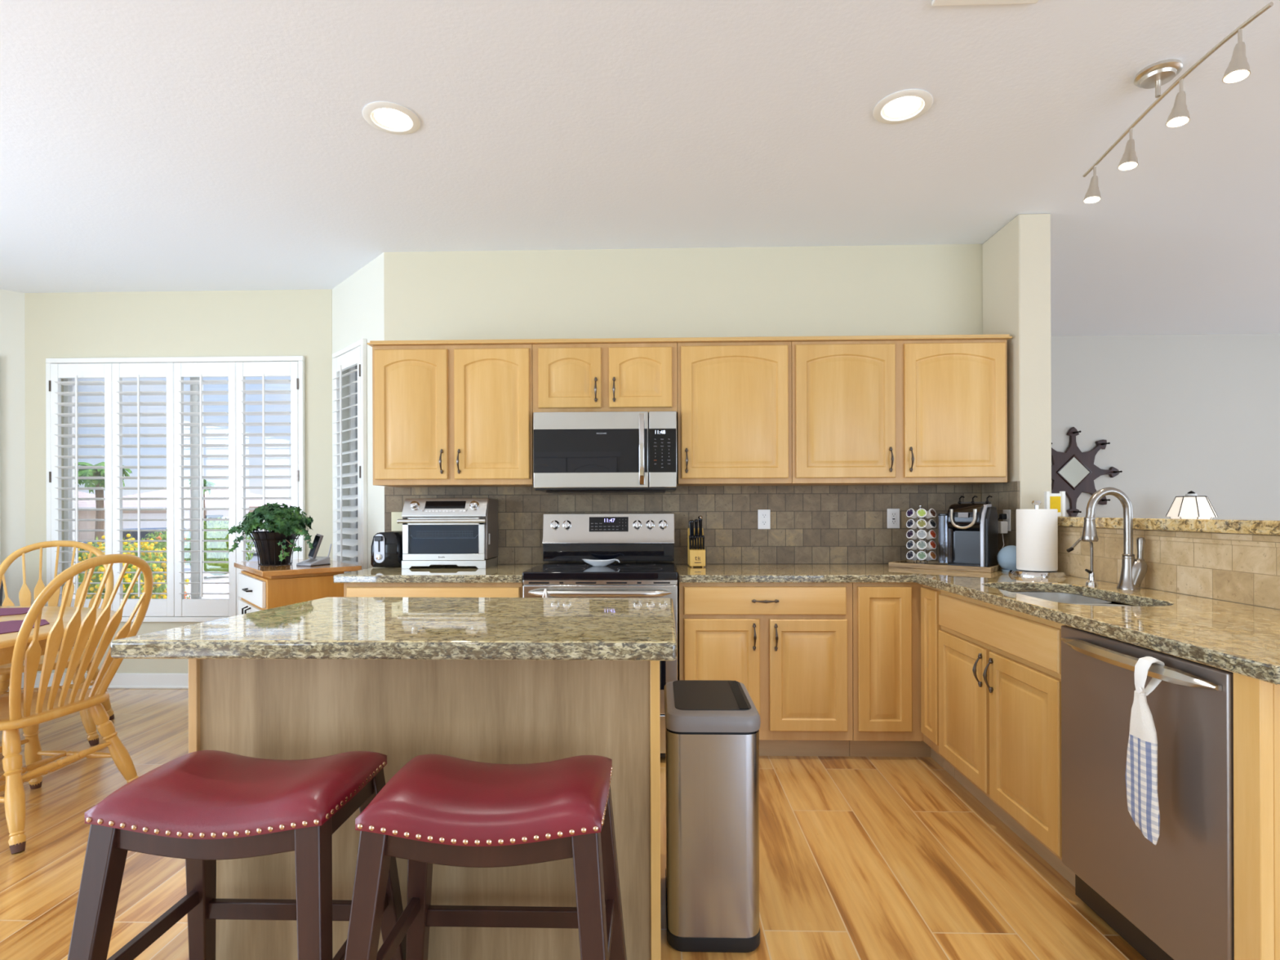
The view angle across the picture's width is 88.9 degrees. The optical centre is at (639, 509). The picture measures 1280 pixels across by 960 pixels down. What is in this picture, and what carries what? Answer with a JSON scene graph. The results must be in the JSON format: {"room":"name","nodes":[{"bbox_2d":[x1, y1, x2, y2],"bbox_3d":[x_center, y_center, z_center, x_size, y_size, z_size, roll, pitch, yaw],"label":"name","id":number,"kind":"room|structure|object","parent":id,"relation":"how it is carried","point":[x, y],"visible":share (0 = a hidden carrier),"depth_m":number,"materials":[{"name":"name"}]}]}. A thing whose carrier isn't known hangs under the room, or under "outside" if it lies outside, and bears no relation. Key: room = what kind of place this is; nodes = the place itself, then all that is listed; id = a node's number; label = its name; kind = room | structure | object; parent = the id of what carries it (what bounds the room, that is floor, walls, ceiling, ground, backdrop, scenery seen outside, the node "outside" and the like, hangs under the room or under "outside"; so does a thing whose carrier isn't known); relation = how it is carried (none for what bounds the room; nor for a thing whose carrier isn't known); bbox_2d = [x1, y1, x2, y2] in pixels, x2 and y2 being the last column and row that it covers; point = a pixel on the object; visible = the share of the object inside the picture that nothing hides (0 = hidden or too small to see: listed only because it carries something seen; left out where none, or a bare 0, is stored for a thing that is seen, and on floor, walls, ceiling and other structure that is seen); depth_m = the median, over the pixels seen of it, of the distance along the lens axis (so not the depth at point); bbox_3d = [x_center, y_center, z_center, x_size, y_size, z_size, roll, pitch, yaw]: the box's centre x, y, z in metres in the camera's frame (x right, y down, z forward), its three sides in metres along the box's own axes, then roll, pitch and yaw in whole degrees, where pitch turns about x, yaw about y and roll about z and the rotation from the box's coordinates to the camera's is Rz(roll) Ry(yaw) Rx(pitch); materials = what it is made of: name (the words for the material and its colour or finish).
{"room":"kitchen","nodes":[
{"label":"kitchen","id":0,"kind":"room"},
{"bbox_2d":[0,288,25,673],"bbox_3d":[-4.691,-0.136,4.325,0.900,2.770,0.140,0,0,-44],"label":"wall","id":1,"kind":"structure","parent":0,"point":[12,343],"depth_m":4.54,"materials":[{"name":"paint"}]},
{"bbox_2d":[24,288,333,673],"bbox_3d":[-3.223,-0.141,4.626,2.184,2.770,0.140,0,0,1],"label":"wall","id":2,"kind":"structure","parent":0,"point":[259,322],"depth_m":4.55,"materials":[{"name":"beige paint"}]},
{"bbox_2d":[34,672,188,688],"bbox_3d":[-3.219,1.192,4.545,2.160,0.105,0.022,0,0,1],"label":"baseboard","id":3,"kind":"structure","parent":2,"relation":"attached to","point":[120,680],"depth_m":4.54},
{"bbox_2d":[45,355,305,622],"bbox_3d":[-3.231,-0.141,4.604,1.820,1.840,0.153,0,0,1],"label":"window","id":4,"kind":"structure","parent":2,"relation":"in","point":[68,525],"depth_m":4.55,"materials":[{"name":"white wood"}]},
{"bbox_2d":[48,363,112,610],"bbox_3d":[-3.892,-0.139,4.553,0.442,1.762,0.098,0,0,1],"label":"shutter panel","id":5,"kind":"object","parent":4,"relation":"attached to","point":[66,371],"visible":0.71,"depth_m":4.54,"materials":[{"name":"white wood"}]},
{"bbox_2d":[111,362,174,616],"bbox_3d":[-3.452,-0.140,4.541,0.436,1.762,0.098,0,0,1],"label":"shutter panel","id":6,"kind":"object","parent":4,"relation":"attached to","point":[157,607],"visible":0.9,"depth_m":4.53,"materials":[{"name":"wood"}]},
{"bbox_2d":[173,361,236,616],"bbox_3d":[-3.015,-0.142,4.530,0.436,1.762,0.098,0,0,1],"label":"shutter panel","id":7,"kind":"object","parent":4,"relation":"attached to","point":[183,607],"visible":0.96,"depth_m":4.52,"materials":[{"name":"wood"}]},
{"bbox_2d":[235,361,298,615],"bbox_3d":[-2.574,-0.143,4.519,0.442,1.762,0.098,0,0,1],"label":"shutter panel","id":8,"kind":"object","parent":4,"relation":"attached to","point":[243,369],"visible":0.62,"depth_m":4.51,"materials":[{"name":"white wood"}]},
{"bbox_2d":[252,531,295,564],"bbox_3d":[-2.132,0.221,3.817,0.236,0.189,0.236,0,0,1],"label":"pot","id":9,"kind":"object","parent":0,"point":[269,545],"depth_m":3.73,"materials":[{"name":"black plastic"}]},
{"bbox_2d":[332,253,384,568],"bbox_3d":[-1.777,-0.146,4.255,0.140,2.770,0.900,0,0,-44],"label":"wall","id":10,"kind":"structure","parent":0,"point":[358,300],"depth_m":4.09,"materials":[{"name":"paint"}]},
{"bbox_2d":[332,338,367,572],"bbox_3d":[-1.854,-0.146,4.306,0.153,1.840,0.550,0,0,-44],"label":"window","id":11,"kind":"structure","parent":10,"relation":"in","point":[353,400],"depth_m":4.35,"materials":[{"name":"white wood"}]},
{"bbox_2d":[332,345,361,573],"bbox_3d":[-1.899,-0.145,4.260,0.481,1.762,0.106,0,0,43],"label":"shutter panel","id":12,"kind":"object","parent":11,"relation":"attached to","point":[351,358],"visible":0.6,"depth_m":4.24,"materials":[{"name":"white wood"}]},
{"bbox_2d":[416,530,473,536],"bbox_3d":[-1.072,0.131,3.583,0.315,0.031,0.002,0,0,1],"label":"oven rack","id":13,"kind":"object","parent":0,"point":[419,533],"depth_m":3.58,"materials":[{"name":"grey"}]},
{"bbox_2d":[0,688,1146,959],"bbox_3d":[1.214,1.269,1.319,12.850,0.080,9.500,0,0,1],"label":"floor","id":14,"kind":"structure","parent":0,"point":[861,858],"depth_m":2.23,"materials":[{"name":"brown wood"}]},
{"bbox_2d":[0,540,114,746],"bbox_3d":[-3.268,0.716,3.587,0.545,1.069,0.663,0,0,-32],"label":"dining chair","id":15,"kind":"object","parent":14,"relation":"on","point":[24,594],"visible":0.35,"depth_m":3.74,"materials":[{"name":"brown wood"}]},
{"bbox_2d":[0,605,115,665],"bbox_3d":[-3.350,0.870,2.608,1.960,0.750,1.520,0,0,1],"label":"dining table","id":16,"kind":"object","parent":14,"relation":"on","point":[7,641],"visible":0.27,"depth_m":2.83,"materials":[{"name":"brown wood"}]},
{"bbox_2d":[0,607,29,616],"bbox_3d":[-3.138,0.492,3.113,0.430,0.003,0.300,0,0,-7],"label":"placemat","id":17,"kind":"object","parent":16,"relation":"on","point":[3,611],"visible":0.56,"depth_m":3.16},
{"bbox_2d":[0,619,49,634],"bbox_3d":[-2.669,0.490,2.691,0.300,0.003,0.430,0,0,-13],"label":"placemat","id":18,"kind":"object","parent":16,"relation":"on","point":[11,626],"visible":0.64,"depth_m":2.75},
{"bbox_2d":[0,554,153,853],"bbox_3d":[-2.418,0.713,2.637,0.663,1.069,0.545,0,0,5],"label":"dining chair","id":19,"kind":"object","parent":14,"relation":"on","point":[30,707],"visible":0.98,"depth_m":2.59,"materials":[{"name":"brown wood"}]},
{"bbox_2d":[67,750,406,959],"bbox_3d":[-0.883,0.910,1.486,0.567,0.652,0.461,0,0,1],"label":"bar stool","id":20,"kind":"object","parent":14,"relation":"on","point":[201,807],"visible":0.99,"depth_m":1.35,"materials":[{"name":"red leather"}]},
{"bbox_2d":[84,750,386,839],"bbox_3d":[-0.884,0.627,1.486,0.497,0.085,0.320,0,0,1],"label":"seat cushion","id":21,"kind":"object","parent":20,"relation":"on","point":[201,794],"depth_m":1.37,"materials":[{"name":"red leather"}]},
{"bbox_2d":[234,559,361,614],"bbox_3d":[-2.042,0.780,3.849,0.521,0.920,0.807,0,0,-41],"label":"kitchen cart","id":22,"kind":"object","parent":14,"relation":"on","point":[260,588],"visible":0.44,"depth_m":3.58,"materials":[{"name":"brown wood"}]},
{"bbox_2d":[227,502,313,565],"bbox_3d":[-2.144,0.135,3.793,0.445,0.366,0.432,0,0,-26],"label":"ivy","id":23,"kind":"object","parent":22,"relation":"on","point":[275,547],"visible":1,"depth_m":3.73,"materials":[{"name":"green plant"}]},
{"bbox_2d":[296,543,332,566],"bbox_3d":[-1.881,0.259,3.770,0.121,0.121,0.144,0,0,22],"label":"charger","id":24,"kind":"object","parent":22,"relation":"on","point":[318,561],"visible":0.95,"depth_m":3.76,"materials":[{"name":"silver metal"}]},
{"bbox_2d":[308,533,323,559],"bbox_3d":[-1.884,0.213,3.794,0.083,0.149,0.042,0,0,-20],"label":"handset","id":25,"kind":"object","parent":24,"relation":"in","point":[317,542],"visible":0.99,"depth_m":3.78,"materials":[{"name":"grey plastic"}]},
{"bbox_2d":[188,658,661,959],"bbox_3d":[-0.572,0.802,2.047,1.268,0.866,0.618,0,0,1],"label":"kitchen island","id":26,"kind":"object","parent":14,"relation":"on","point":[500,712],"visible":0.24,"depth_m":1.75,"materials":[{"name":"brown wood"}]},
{"bbox_2d":[110,596,676,660],"bbox_3d":[-0.598,0.345,2.001,1.414,0.047,0.822,0,0,1],"label":"island countertop","id":27,"kind":"structure","parent":26,"relation":"on","point":[329,628],"depth_m":1.70,"materials":[{"name":"stone"}]},
{"bbox_2d":[343,582,524,597],"bbox_3d":[-1.022,0.800,3.529,0.897,0.874,0.674,0,0,1],"label":"base cabinet","id":28,"kind":"object","parent":14,"relation":"on","point":[350,589],"visible":0.03,"depth_m":3.23,"materials":[{"name":"brown wood"}]},
{"bbox_2d":[333,564,539,582],"bbox_3d":[-1.040,0.342,3.537,0.943,0.039,0.637,0,0,1],"label":"countertop","id":29,"kind":"structure","parent":28,"relation":"on","point":[500,573],"depth_m":3.23,"materials":[{"name":"stone"}]},
{"bbox_2d":[370,531,402,567],"bbox_3d":[-1.420,0.224,3.723,0.180,0.192,0.221,0,0,1],"label":"toaster","id":30,"kind":"object","parent":29,"relation":"on","point":[386,551],"visible":0.93,"depth_m":3.64,"materials":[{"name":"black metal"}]},
{"bbox_2d":[396,497,497,568],"bbox_3d":[-1.072,0.130,3.684,0.480,0.386,0.311,0,0,1],"label":"toaster oven","id":31,"kind":"object","parent":29,"relation":"on","point":[460,532],"visible":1,"depth_m":3.58,"materials":[{"name":"metal"}]},
{"bbox_2d":[344,754,626,959],"bbox_3d":[-0.317,0.908,1.454,0.567,0.652,0.461,0,0,1],"label":"bar stool","id":32,"kind":"object","parent":14,"relation":"on","point":[437,809],"visible":1,"depth_m":1.32,"materials":[{"name":"red leather"}]},
{"bbox_2d":[355,754,612,846],"bbox_3d":[-0.318,0.625,1.454,0.497,0.085,0.320,0,0,1],"label":"seat cushion","id":33,"kind":"object","parent":32,"relation":"on","point":[433,800],"depth_m":1.33,"materials":[{"name":"red leather"}]},
{"bbox_2d":[522,512,677,757],"bbox_3d":[-0.187,0.616,3.464,0.758,1.196,0.725,0,0,1],"label":"range","id":34,"kind":"object","parent":14,"relation":"on","point":[566,536],"visible":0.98,"depth_m":3.71,"materials":[{"name":"silver metal"}]},
{"bbox_2d":[522,562,677,580],"bbox_3d":[-0.188,0.322,3.464,0.758,0.040,0.585,0,0,1],"label":"cooktop","id":35,"kind":"object","parent":34,"relation":"in","point":[544,571],"depth_m":3.18,"materials":[{"name":"black glass"}]},
{"bbox_2d":[582,559,619,566],"bbox_3d":[-0.210,0.282,3.507,0.206,0.039,0.106,0,0,1],"label":"spoon rest","id":36,"kind":"object","parent":34,"relation":"on","point":[593,562],"visible":1,"depth_m":3.48,"materials":[{"name":"white ceramic"}]},
{"bbox_2d":[663,680,760,952],"bbox_3d":[0.211,0.900,2.005,0.270,0.665,0.392,0,0,1],"label":"trash can","id":37,"kind":"object","parent":14,"relation":"on","point":[713,726],"visible":1,"depth_m":1.81,"materials":[{"name":"metal"}]},
{"bbox_2d":[676,579,853,756],"bbox_3d":[0.625,0.794,3.486,0.848,0.874,0.674,0,0,1],"label":"base cabinet","id":38,"kind":"object","parent":14,"relation":"on","point":[789,645],"visible":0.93,"depth_m":3.19,"materials":[{"name":"brown wood"}]},
{"bbox_2d":[849,582,954,777],"bbox_3d":[1.513,0.791,3.389,0.928,0.874,0.815,0,0,1],"label":"base cabinet","id":39,"kind":"object","parent":14,"relation":"on","point":[895,626],"visible":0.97,"depth_m":3.17,"materials":[{"name":"brown wood"}]},
{"bbox_2d":[675,564,1279,684],"bbox_3d":[1.092,0.335,2.558,1.840,0.039,2.482,0,0,1],"label":"countertop","id":40,"kind":"structure","parent":39,"relation":"on","point":[1242,639],"depth_m":2.12,"materials":[{"name":"stone"}]},
{"bbox_2d":[687,528,705,567],"bbox_3d":[0.318,0.211,3.672,0.086,0.214,0.132,0,0,-1],"label":"knife block","id":41,"kind":"object","parent":40,"relation":"on","point":[696,557],"visible":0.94,"depth_m":3.61,"materials":[{"name":"brown wood"}]},
{"bbox_2d":[888,560,1003,573],"bbox_3d":[1.638,0.300,3.509,0.510,0.026,0.250,0,0,42],"label":"serving tray","id":42,"kind":"object","parent":40,"relation":"on","point":[903,563],"visible":0.8,"depth_m":3.42,"materials":[{"name":"brown wood"}]},
{"bbox_2d":[906,504,934,564],"bbox_3d":[1.547,0.136,3.601,0.140,0.330,0.140,0,0,1],"label":"pod carousel","id":43,"kind":"object","parent":42,"relation":"on","point":[920,505],"visible":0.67,"depth_m":3.60,"materials":[{"name":"silver metal"}]},
{"bbox_2d":[906,550,917,560],"bbox_3d":[1.492,0.251,3.573,0.055,0.056,0.050,0,0,-27],"label":"pod","id":44,"kind":"object","parent":43,"relation":"in","point":[911,555],"visible":0.95,"depth_m":3.56,"materials":[{"name":"white plastic"}]},
{"bbox_2d":[906,529,917,539],"bbox_3d":[1.492,0.136,3.573,0.055,0.056,0.050,0,0,-27],"label":"pod","id":45,"kind":"object","parent":43,"relation":"in","point":[910,534],"visible":0.94,"depth_m":3.56,"materials":[{"name":"white plastic"}]},
{"bbox_2d":[906,519,917,528],"bbox_3d":[1.492,0.078,3.573,0.055,0.056,0.050,0,0,-27],"label":"pod","id":46,"kind":"object","parent":43,"relation":"in","point":[910,523],"visible":0.96,"depth_m":3.56,"materials":[{"name":"white plastic"}]},
{"bbox_2d":[906,508,917,518],"bbox_3d":[1.491,0.021,3.573,0.055,0.056,0.050,0,0,-27],"label":"pod","id":47,"kind":"object","parent":43,"relation":"in","point":[910,513],"visible":0.98,"depth_m":3.56,"materials":[{"name":"white plastic"}]},
{"bbox_2d":[937,503,998,567],"bbox_3d":[1.717,0.134,3.438,0.252,0.335,0.240,0,0,42],"label":"coffee maker","id":48,"kind":"object","parent":42,"relation":"on","point":[974,526],"visible":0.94,"depth_m":3.39,"materials":[{"name":"black plastic"}]},
{"bbox_2d":[957,495,992,504],"bbox_3d":[1.783,-0.052,3.475,0.171,0.049,0.022,0,0,42],"label":"mug rack","id":49,"kind":"object","parent":48,"relation":"on","point":[974,496],"visible":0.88,"depth_m":3.48,"materials":[{"name":"metal"}]},
{"bbox_2d":[996,545,1016,572],"bbox_3d":[1.888,0.247,3.314,0.132,0.132,0.132,0,0,1],"label":"smart speaker","id":50,"kind":"object","parent":40,"relation":"on","point":[1006,556],"visible":0.61,"depth_m":3.28},
{"bbox_2d":[1008,500,1066,577],"bbox_3d":[1.900,0.134,3.127,0.236,0.358,0.236,0,0,1],"label":"paper towel holder","id":51,"kind":"object","parent":40,"relation":"on","point":[1056,574],"visible":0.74,"depth_m":3.05,"materials":[{"name":"silver metal"}]},
{"bbox_2d":[1016,509,1057,571],"bbox_3d":[1.900,0.142,3.127,0.170,0.290,0.170,0,0,1],"label":"paper towel roll","id":52,"kind":"object","parent":51,"relation":"on","point":[1037,530],"visible":0.99,"depth_m":3.06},
{"bbox_2d":[1008,591,1135,606],"bbox_3d":[1.619,0.442,2.474,0.435,0.175,0.740,0,0,1],"label":"sink","id":53,"kind":"object","parent":40,"relation":"in","point":[1071,598],"visible":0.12,"depth_m":2.77,"materials":[{"name":"metal"}]},
{"bbox_2d":[1066,537,1097,585],"bbox_3d":[1.837,0.213,2.713,0.123,0.200,0.043,0,0,1],"label":"water tap","id":54,"kind":"object","parent":40,"relation":"on","point":[1091,577],"visible":0.75,"depth_m":2.71,"materials":[{"name":"silver metal"}]},
{"bbox_2d":[1080,487,1147,590],"bbox_3d":[1.872,0.114,2.581,0.241,0.407,0.078,0,0,1],"label":"faucet","id":55,"kind":"object","parent":40,"relation":"on","point":[1133,571],"visible":1,"depth_m":2.57,"materials":[{"name":"silver metal"}]},
{"bbox_2d":[938,590,1075,887],"bbox_3d":[1.656,0.790,2.515,0.696,0.874,0.922,0,0,1],"label":"base cabinet","id":56,"kind":"object","parent":14,"relation":"on","point":[1000,668],"visible":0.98,"depth_m":2.40,"materials":[{"name":"brown wood"}]},
{"bbox_2d":[1060,625,1234,959],"bbox_3d":[1.622,0.794,1.745,0.714,0.868,0.606,0,0,1],"label":"dishwasher","id":57,"kind":"object","parent":14,"relation":"on","point":[1172,898],"visible":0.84,"depth_m":1.66,"materials":[{"name":"silver metal"}]},
{"bbox_2d":[1125,656,1164,844],"bbox_3d":[1.265,0.589,1.623,0.066,0.446,0.105,0,0,-1],"label":"dish towel","id":58,"kind":"object","parent":57,"relation":"hanging from","point":[1141,766],"visible":0.97,"depth_m":1.61,"materials":[{"name":"fabric"}]},
{"bbox_2d":[1233,672,1279,959],"bbox_3d":[1.646,0.790,1.403,0.668,0.874,0.066,0,0,1],"label":"peninsula end panel","id":59,"kind":"object","parent":14,"relation":"on","point":[1256,703],"visible":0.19,"depth_m":1.39,"materials":[{"name":"brown wood"}]},
{"bbox_3d":[4.509,0.913,5.334,0.560,0.610,0.500,0,0,1],"label":"end table","id":60,"kind":"object","parent":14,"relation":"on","visible":0},
{"bbox_2d":[1165,490,1217,517],"bbox_3d":[4.506,0.226,5.334,0.387,0.762,0.387,0,0,1],"label":"table lamp","id":61,"kind":"object","parent":60,"relation":"on","point":[1191,504],"visible":0.51,"depth_m":5.25,"materials":[{"name":"white glass"}]},
{"bbox_2d":[0,0,1279,336],"bbox_3d":[1.204,-1.666,1.319,12.850,0.250,9.500,0,0,1],"label":"ceiling","id":62,"kind":"structure","parent":0,"point":[146,145],"depth_m":2.69,"materials":[{"name":"paint"}]},
{"bbox_2d":[362,101,420,134],"bbox_3d":[-0.972,-1.530,2.556,0.214,0.008,0.214,0,0,1],"label":"recessed light","id":63,"kind":"object","parent":62,"relation":"in","point":[390,117],"visible":1,"depth_m":2.55,"materials":[{"name":"white"}]},
{"bbox_2d":[872,88,933,124],"bbox_3d":[1.003,-1.536,2.494,0.214,0.008,0.214,0,0,1],"label":"recessed light","id":64,"kind":"object","parent":62,"relation":"in","point":[905,105],"visible":1,"depth_m":2.49,"materials":[{"name":"white"}]},
{"bbox_2d":[931,0,1039,5],"bbox_3d":[1.038,-1.534,1.833,0.316,0.012,0.290,0,0,1],"label":"ceiling vent","id":65,"kind":"object","parent":62,"relation":"in","point":[935,2],"visible":1,"depth_m":1.97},
{"bbox_2d":[1083,1,1273,203],"bbox_3d":[1.834,-1.420,2.355,0.136,0.246,0.970,0,0,10],"label":"track light","id":66,"kind":"object","parent":62,"relation":"attached to","point":[1155,75],"visible":1,"depth_m":2.25,"materials":[{"name":"silver metal"}]},
{"bbox_2d":[383,244,982,564],"bbox_3d":[0.317,-0.153,3.903,3.668,2.770,0.140,0,0,1],"label":"wall","id":67,"kind":"structure","parent":0,"point":[883,290],"depth_m":3.83,"materials":[{"name":"beige paint"}]},
{"bbox_2d":[391,511,402,531],"bbox_3d":[-1.435,0.070,3.859,0.072,0.114,0.014,0,0,1],"label":"wall switch","id":68,"kind":"object","parent":67,"relation":"attached to","point":[396,526],"visible":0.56,"depth_m":3.86,"materials":[{"name":"beige plastic"}]},
{"bbox_2d":[372,344,533,487],"bbox_3d":[-1.015,-0.514,3.673,0.873,0.758,0.384,0,0,1],"label":"upper cabinet","id":69,"kind":"object","parent":67,"relation":"attached to","point":[443,415],"visible":1,"depth_m":3.52,"materials":[{"name":"brown wood"}]},
{"bbox_2d":[532,342,677,413],"bbox_3d":[-0.186,-0.710,3.652,0.782,0.372,0.384,0,0,1],"label":"upper cabinet","id":70,"kind":"object","parent":67,"relation":"attached to","point":[631,376],"visible":0.99,"depth_m":3.50,"materials":[{"name":"brown wood"}]},
{"bbox_2d":[533,411,676,493],"bbox_3d":[-0.181,-0.306,3.609,0.758,0.424,0.445,0,0,1],"label":"microwave","id":71,"kind":"object","parent":70,"relation":"attached to","point":[578,452],"visible":1,"depth_m":3.44,"materials":[{"name":"silver metal"}]},
{"bbox_2d":[384,484,981,564],"bbox_3d":[0.231,0.087,3.829,3.491,0.462,0.012,0,0,1],"label":"backsplash","id":72,"kind":"structure","parent":67,"relation":"attached to","point":[835,524],"depth_m":3.81,"materials":[{"name":"brown tile"}]},
{"bbox_2d":[676,342,791,485],"bbox_3d":[0.511,-0.520,3.634,0.608,0.758,0.384,0,0,1],"label":"upper cabinet","id":73,"kind":"object","parent":67,"relation":"attached to","point":[734,415],"visible":0.95,"depth_m":3.48,"materials":[{"name":"brown wood"}]},
{"bbox_2d":[757,509,770,528],"bbox_3d":[0.724,0.056,3.806,0.072,0.114,0.008,0,0,1],"label":"wall outlet","id":74,"kind":"object","parent":67,"relation":"attached to","point":[763,515],"visible":1,"depth_m":3.80,"materials":[{"name":"white plastic"}]},
{"bbox_2d":[887,508,899,528],"bbox_3d":[1.470,0.050,3.786,0.072,0.114,0.009,0,0,1],"label":"wall outlet","id":75,"kind":"object","parent":67,"relation":"attached to","point":[893,514],"visible":1,"depth_m":3.79,"materials":[{"name":"white plastic"}]},
{"bbox_2d":[782,339,1007,485],"bbox_3d":[1.384,-0.523,3.611,1.134,0.758,0.384,0,0,1],"label":"upper cabinet","id":76,"kind":"object","parent":67,"relation":"attached to","point":[874,412],"visible":0.99,"depth_m":3.46,"materials":[{"name":"brown wood"}]},
{"bbox_2d":[367,333,1012,346],"bbox_3d":[0.247,-0.910,3.655,3.434,0.023,0.356,0,0,1],"label":"crown molding","id":77,"kind":"structure","parent":76,"relation":"on","point":[1002,336],"depth_m":3.48,"materials":[{"name":"brown wood"}]},
{"bbox_2d":[982,213,1051,509],"bbox_3d":[2.066,-0.159,3.592,0.165,2.770,0.390,0,0,1],"label":"wall column","id":78,"kind":"structure","parent":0,"point":[1016,259],"depth_m":3.40,"materials":[{"name":"paint"}]},
{"bbox_2d":[981,480,1019,551],"bbox_3d":[1.979,0.081,3.590,0.012,0.462,0.376,0,0,1],"label":"backsplash","id":79,"kind":"structure","parent":78,"relation":"attached to","point":[1006,495],"depth_m":3.52,"materials":[{"name":"brown tile"}]},
{"bbox_2d":[998,520,1008,547],"bbox_3d":[1.893,0.185,3.448,0.058,0.247,0.202,0,0,43],"label":"power adapter","id":80,"kind":"object","parent":79,"relation":"attached to","point":[1002,526],"visible":0.65,"depth_m":3.48,"materials":[{"name":"white plastic"}]},
{"bbox_2d":[1050,333,1279,518],"bbox_3d":[4.879,-0.169,5.855,5.550,2.770,0.140,0,0,1],"label":"wall","id":81,"kind":"structure","parent":0,"point":[1179,415],"depth_m":5.79,"materials":[{"name":"grey paint"}]},
{"bbox_2d":[1051,426,1122,515],"bbox_3d":[3.840,-0.332,5.745,0.807,0.807,0.124,0,0,1],"label":"mirror","id":82,"kind":"object","parent":81,"relation":"attached to","point":[1074,472],"visible":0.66,"depth_m":5.77,"materials":[{"name":"brown wood"}]},
{"bbox_2d":[1067,526,1278,609],"bbox_3d":[2.093,0.653,2.351,0.142,1.145,2.089,0,0,1],"label":"wall","id":83,"kind":"structure","parent":0,"point":[1112,602],"depth_m":2.50,"materials":[{"name":"paint"}]},
{"bbox_2d":[1003,509,1010,531],"bbox_3d":[1.966,0.056,3.500,0.008,0.114,0.072,0,0,1],"label":"wall outlet","id":84,"kind":"object","parent":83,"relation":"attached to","point":[1007,512],"visible":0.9,"depth_m":3.48,"materials":[{"name":"white plastic"}]},
{"bbox_2d":[1057,526,1279,609],"bbox_3d":[2.015,0.197,2.353,0.012,0.231,2.089,0,0,1],"label":"backsplash","id":85,"kind":"structure","parent":83,"relation":"attached to","point":[1239,574],"depth_m":2.37,"materials":[{"name":"tile"}]},
{"bbox_2d":[1057,526,1279,547],"bbox_3d":[2.007,0.100,2.353,0.002,0.037,2.089,0,0,1],"label":"trim","id":86,"kind":"structure","parent":83,"relation":"attached to","point":[1260,540],"depth_m":2.37,"materials":[{"name":"tile"}]},
{"bbox_2d":[1057,515,1279,535],"bbox_3d":[2.226,0.056,2.393,0.475,0.046,2.300,0,0,1],"label":"bar ledge","id":87,"kind":"object","parent":83,"relation":"on","point":[1254,526],"visible":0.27,"depth_m":2.41,"materials":[{"name":"stone"}]},
{"bbox_2d":[1044,491,1065,515],"bbox_3d":[2.076,-0.030,3.267,0.092,0.125,0.024,0,0,1],"label":"photo frame","id":88,"kind":"object","parent":87,"relation":"on","point":[1051,500],"visible":0.78,"depth_m":3.26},
{"bbox_2d":[1049,496,1060,512],"bbox_3d":[2.076,-0.028,3.262,0.052,0.080,0.002,0,0,1],"label":"picture","id":89,"kind":"object","parent":88,"relation":"attached to","point":[1055,501],"depth_m":3.26},
{"label":"outside","id":90,"kind":"structure","parent":0,"visible":0},
{"bbox_2d":[184,551,291,571],"bbox_3d":[-24.266,2.221,28.143,110.000,0.090,11.000,0,0,1],"label":"street","id":91,"kind":"structure","parent":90,"point":[187,567],"depth_m":27.73,"materials":[{"name":"asphalt"}]},
{"bbox_2d":[83,527,191,558],"bbox_3d":[-19.618,1.435,26.021,4.400,1.450,1.803,0,0,-1],"label":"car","id":92,"kind":"object","parent":91,"relation":"on","point":[134,534],"visible":0.05,"depth_m":25.18,"materials":[{"name":"grey paint"}]},
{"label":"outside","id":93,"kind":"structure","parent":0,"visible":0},
{"bbox_3d":[-33.376,2.242,62.392,150.000,0.110,57.000,0,0,1],"label":"lot","id":94,"kind":"object","parent":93,"visible":0},
{"bbox_2d":[75,491,104,503],"bbox_3d":[-50.613,0.175,53.809,15.240,4.140,10.260,0,0,1],"label":"house","id":95,"kind":"structure","parent":94,"relation":"on","point":[81,495],"depth_m":54.08,"materials":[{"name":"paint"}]},
{"bbox_2d":[78,462,132,540],"bbox_3d":[-29.623,-0.253,35.808,2.757,4.868,2.491,0,0,1],"label":"palm tree","id":96,"kind":"object","parent":94,"relation":"on","point":[85,472],"visible":0.62,"depth_m":35.61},
{"bbox_2d":[75,488,290,540],"bbox_3d":[-34.670,0.221,51.392,14.240,3.940,10.260,0,0,1],"label":"house","id":97,"kind":"structure","parent":94,"relation":"on","point":[126,514],"depth_m":47.04,"materials":[{"name":"paint"}]},
{"bbox_2d":[187,479,216,526],"bbox_3d":[-30.040,0.031,44.820,1.765,4.299,1.522,0,0,1],"label":"palm tree","id":98,"kind":"object","parent":94,"relation":"on","point":[206,483],"visible":0.35,"depth_m":44.72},
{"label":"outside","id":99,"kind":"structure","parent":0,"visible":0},
{"bbox_2d":[164,573,228,599],"bbox_3d":[-19.636,1.800,13.967,80.000,0.700,17.100,0,0,1],"label":"gravel yard","id":100,"kind":"structure","parent":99,"point":[208,588],"depth_m":12.34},
{"bbox_2d":[75,533,189,599],"bbox_3d":[-6.059,0.830,7.655,1.333,1.105,1.166,0,0,-23],"label":"flowering bush","id":101,"kind":"object","parent":100,"relation":"on","point":[96,577],"visible":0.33,"depth_m":7.52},
{"bbox_2d":[141,528,191,564],"bbox_3d":[-11.685,1.021,16.141,1.308,1.121,1.293,0,0,1],"label":"bush","id":102,"kind":"object","parent":100,"relation":"on","point":[159,535],"visible":0.23,"depth_m":15.81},
{"bbox_2d":[184,516,255,575],"bbox_3d":[-9.180,0.793,14.273,1.386,1.293,1.360,0,0,1],"label":"bush","id":103,"kind":"object","parent":100,"relation":"on","point":[221,556],"visible":0.36,"depth_m":13.91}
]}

